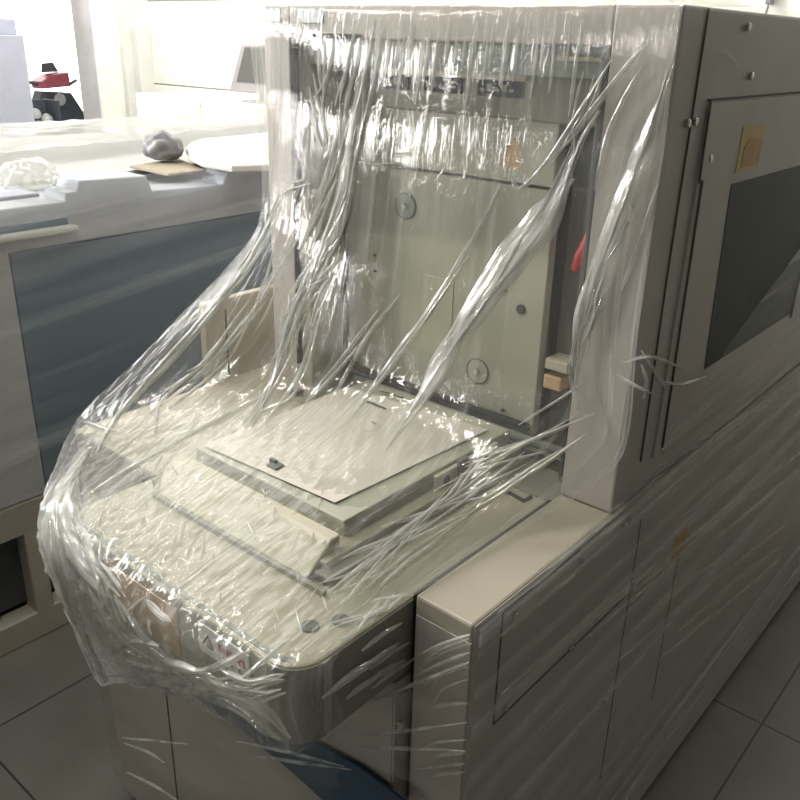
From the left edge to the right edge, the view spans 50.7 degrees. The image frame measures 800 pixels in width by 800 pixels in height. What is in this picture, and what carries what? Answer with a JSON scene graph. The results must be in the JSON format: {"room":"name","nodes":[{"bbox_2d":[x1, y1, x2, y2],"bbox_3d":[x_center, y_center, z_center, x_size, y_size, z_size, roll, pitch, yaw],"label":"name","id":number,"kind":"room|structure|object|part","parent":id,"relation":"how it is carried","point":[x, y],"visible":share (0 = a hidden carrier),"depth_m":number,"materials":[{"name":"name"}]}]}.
{"room":"laboratory","nodes":[
{"label":"laboratory","id":0,"kind":"room"},
{"bbox_2d":[0,0,127,130],"bbox_3d":[-4.252,-2.301,4.347,0.250,3.800,6.900,20,29,36],"label":"wall","id":1,"kind":"structure","parent":0,"point":[104,11],"depth_m":6.55,"materials":[{"name":"white paint"}]},
{"bbox_2d":[70,0,103,122],"bbox_3d":[-2.424,-2.600,6.563,0.264,2.700,0.020,20,29,36],"label":"trim","id":2,"kind":"structure","parent":1,"relation":"attached to","point":[82,14],"depth_m":6.53,"materials":[{"name":"white paint"}]},
{"bbox_2d":[116,0,154,129],"bbox_3d":[-2.059,-3.142,6.455,0.130,3.800,0.200,20,29,36],"label":"trim","id":3,"kind":"structure","parent":1,"relation":"attached to","point":[132,15],"depth_m":6.60,"materials":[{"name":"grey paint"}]},
{"bbox_2d":[0,575,799,799],"bbox_3d":[-0.993,0.699,2.475,9.050,0.080,6.800,20,29,36],"label":"floor","id":4,"kind":"structure","parent":0,"point":[58,737],"depth_m":2.13,"materials":[{"name":"grey tile"}]},
{"bbox_2d":[0,19,36,138],"bbox_3d":[-2.800,-1.739,5.853,0.424,1.656,0.408,20,29,36],"label":"tall cabinet","id":5,"kind":"object","parent":4,"relation":"on","point":[16,106],"visible":0.48,"depth_m":5.63,"materials":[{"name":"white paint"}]},
{"bbox_2d":[0,121,272,656],"bbox_3d":[-1.337,-0.147,2.736,1.356,1.252,3.800,20,29,36],"label":"machine","id":6,"kind":"object","parent":4,"relation":"on","point":[105,269],"visible":0.49,"depth_m":2.33,"materials":[{"name":"grey plastic"}]},
{"bbox_3d":[-1.520,0.172,1.575,0.033,0.690,1.704,20,29,36],"label":"grey panel","id":7,"kind":"part","parent":6,"relation":"part of","materials":[{"name":"grey metal"}]},
{"bbox_2d":[0,158,59,190],"bbox_3d":[-0.921,-0.565,2.099,0.132,0.071,0.152,20,29,36],"label":"clump","id":8,"kind":"object","parent":6,"relation":"on","point":[20,158],"visible":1,"depth_m":2.08,"materials":[{"name":"clear plastic"}]},
{"bbox_2d":[0,108,266,145],"bbox_3d":[-1.340,-0.376,2.647,1.395,0.844,3.800,20,29,36],"label":"wrap","id":9,"kind":"object","parent":6,"relation":"on","point":[85,133],"visible":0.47,"depth_m":3.09,"materials":[{"name":"white plastic"}]},
{"bbox_3d":[-1.047,-0.410,1.972,0.104,0.152,3.150,20,29,36],"label":"trim","id":10,"kind":"part","parent":6,"relation":"part of","materials":[{"name":"grey plastic"}]},
{"bbox_3d":[-0.307,-0.343,2.897,0.030,0.658,2.022,20,29,36],"label":"blue panel","id":11,"kind":"part","parent":6,"relation":"part of","materials":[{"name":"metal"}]},
{"bbox_2d":[130,159,204,175],"bbox_3d":[-0.689,-0.711,2.572,0.263,0.006,0.222,20,29,36],"label":"cardboard sheet","id":12,"kind":"object","parent":6,"relation":"on","point":[178,166],"visible":0.93,"depth_m":2.52,"materials":[{"name":"beige cardboard"}]},
{"bbox_2d":[142,129,183,160],"bbox_3d":[-0.737,-0.798,2.632,0.127,0.087,0.130,20,29,36],"label":"plastic bag","id":13,"kind":"object","parent":12,"relation":"on","point":[160,145],"visible":1,"depth_m":2.59,"materials":[{"name":"grey plastic"}]},
{"bbox_2d":[186,132,268,172],"bbox_3d":[-0.532,-0.838,2.805,0.330,0.020,1.007,-1,23,-7],"label":"paper sheet","id":14,"kind":"object","parent":6,"relation":"on","point":[241,153],"visible":0.83,"depth_m":2.58,"materials":[{"name":"white paper"}]},
{"bbox_2d":[136,91,256,129],"bbox_3d":[-1.359,-1.459,5.838,0.687,1.225,0.512,20,29,36],"label":"storage cabinet","id":15,"kind":"object","parent":4,"relation":"on","point":[180,102],"visible":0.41,"depth_m":5.49,"materials":[{"name":"white"}]},
{"bbox_3d":[-1.520,-1.402,5.657,0.655,1.095,0.013,20,29,36],"label":"door","id":16,"kind":"part","parent":15,"relation":"part of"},
{"bbox_2d":[201,97,266,124],"bbox_3d":[-0.854,-1.278,5.446,0.626,1.225,0.512,20,29,36],"label":"storage cabinet","id":17,"kind":"object","parent":4,"relation":"on","point":[212,106],"visible":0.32,"depth_m":5.10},
{"bbox_3d":[-1.016,-1.221,5.264,0.594,1.095,0.013,20,29,36],"label":"door","id":18,"kind":"part","parent":17,"relation":"part of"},
{"bbox_2d":[230,43,266,103],"bbox_3d":[-0.807,-1.943,5.030,0.506,0.327,0.180,20,29,36],"label":"monitor","id":19,"kind":"object","parent":17,"relation":"on","point":[249,76],"visible":0.59,"depth_m":5.04,"materials":[{"name":"grey plastic"}]},
{"bbox_2d":[73,4,799,799],"bbox_3d":[0.424,-0.035,2.085,0.911,1.647,2.490,20,29,36],"label":"machine","id":20,"kind":"object","parent":4,"relation":"on","point":[592,595],"visible":0.98,"depth_m":1.37,"materials":[{"name":"grey paint"}]},
{"bbox_2d":[177,683,405,799],"bbox_3d":[-0.197,0.544,1.363,0.555,0.128,0.004,20,29,36],"label":"strap","id":21,"kind":"object","parent":20,"relation":"attached to","point":[335,776],"visible":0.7,"depth_m":1.31,"materials":[{"name":"plastic"}]},
{"bbox_2d":[204,387,487,502],"bbox_3d":[-0.085,0.060,1.428,0.312,0.002,0.380,20,29,36],"label":"paper sheet","id":22,"kind":"object","parent":20,"relation":"on","point":[321,437],"visible":0.99,"depth_m":1.41,"materials":[{"name":"beige paper"}]},
{"bbox_3d":[0.536,0.338,2.260,0.528,0.770,2.310,20,29,36],"label":"panel","id":23,"kind":"part","parent":20,"relation":"part of","materials":[{"name":"grey paint"}]},
{"bbox_2d":[36,0,799,777],"bbox_3d":[0.617,-0.147,2.261,0.925,1.604,3.153,20,29,36],"label":"wrap","id":24,"kind":"object","parent":20,"relation":"on","point":[58,568],"visible":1,"depth_m":1.24,"materials":[{"name":"clear plastic"}]},
{"bbox_3d":[0.086,0.043,1.578,0.510,0.012,0.012,20,29,36],"label":"rail","id":25,"kind":"part","parent":20,"relation":"part of","materials":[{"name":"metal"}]},
{"bbox_3d":[0.073,-0.200,1.567,0.460,0.429,0.020,20,29,36],"label":"plate","id":26,"kind":"part","parent":20,"relation":"part of","materials":[{"name":"beige metal"}]},
{"bbox_3d":[0.078,-0.459,1.454,0.460,0.126,0.026,20,29,36],"label":"plate","id":27,"kind":"part","parent":20,"relation":"part of","materials":[{"name":"beige metal"}]},
{"bbox_3d":[0.101,0.026,1.581,0.500,0.018,0.018,20,29,36],"label":"rail","id":28,"kind":"part","parent":20,"relation":"part of","materials":[{"name":"grey metal"}]},
{"bbox_3d":[0.300,-0.254,1.347,0.044,0.102,0.021,2,23,2],"label":"red lever","id":29,"kind":"part","parent":20,"relation":"part of","materials":[{"name":"plastic"}]},
{"bbox_3d":[0.917,-0.376,1.802,0.008,0.540,1.554,20,29,36],"label":"door","id":30,"kind":"part","parent":20,"relation":"part of","materials":[{"name":"grey paint"}]},
{"bbox_2d":[741,138,762,167],"bbox_3d":[0.547,-0.386,1.312,0.001,0.043,0.075,20,29,36],"label":"print","id":31,"kind":"object","parent":20,"relation":"attached to","point":[751,148],"depth_m":1.31},
{"bbox_2d":[147,0,799,96],"bbox_3d":[1.248,-2.055,4.123,9.100,3.800,0.200,20,29,36],"label":"wall","id":32,"kind":"structure","parent":0,"point":[196,44],"depth_m":6.13,"materials":[{"name":"white paint"}]},
{"bbox_2d":[765,0,774,13],"bbox_3d":[1.627,-1.783,3.702,0.024,0.171,0.055,20,29,36],"label":"wall hook","id":33,"kind":"object","parent":32,"relation":"attached to","point":[768,2],"visible":0.9,"depth_m":3.71,"materials":[{"name":"grey plastic"}]},
{"label":"outside","id":34,"kind":"structure","parent":0,"visible":0},
{"bbox_3d":[-5.999,-2.699,10.128,9.450,0.100,16.000,20,29,36],"label":"ground","id":35,"kind":"structure","parent":34,"visible":0},
{"bbox_2d":[32,99,62,133],"bbox_3d":[-3.412,-2.356,8.109,0.250,0.985,0.300,20,29,36],"label":"crate","id":36,"kind":"object","parent":35,"relation":"on","point":[52,107],"visible":0.21,"depth_m":8.05,"materials":[{"name":"plastic"}]},
{"bbox_2d":[33,108,41,118],"bbox_3d":[-3.409,-2.678,7.889,0.112,0.095,0.113,20,29,36],"label":"bundle","id":37,"kind":"object","parent":36,"relation":"in","point":[37,114],"visible":0.55,"depth_m":7.86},
{"bbox_2d":[36,121,46,131],"bbox_3d":[-3.393,-2.575,7.960,0.108,0.092,0.114,20,29,36],"label":"bundle","id":38,"kind":"object","parent":36,"relation":"in","point":[39,128],"visible":0.71,"depth_m":7.93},
{"bbox_2d":[41,113,52,123],"bbox_3d":[-3.338,-2.663,7.988,0.113,0.094,0.111,20,29,36],"label":"bundle","id":39,"kind":"object","parent":36,"relation":"in","point":[45,117],"visible":0.77,"depth_m":7.95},
{"bbox_2d":[29,62,83,130],"bbox_3d":[-3.679,-2.945,9.094,0.300,1.279,1.078,20,29,36],"label":"motor scooter","id":40,"kind":"object","parent":35,"relation":"on","point":[69,107],"visible":0.21,"depth_m":8.89,"materials":[{"name":"plastic"}]}
]}

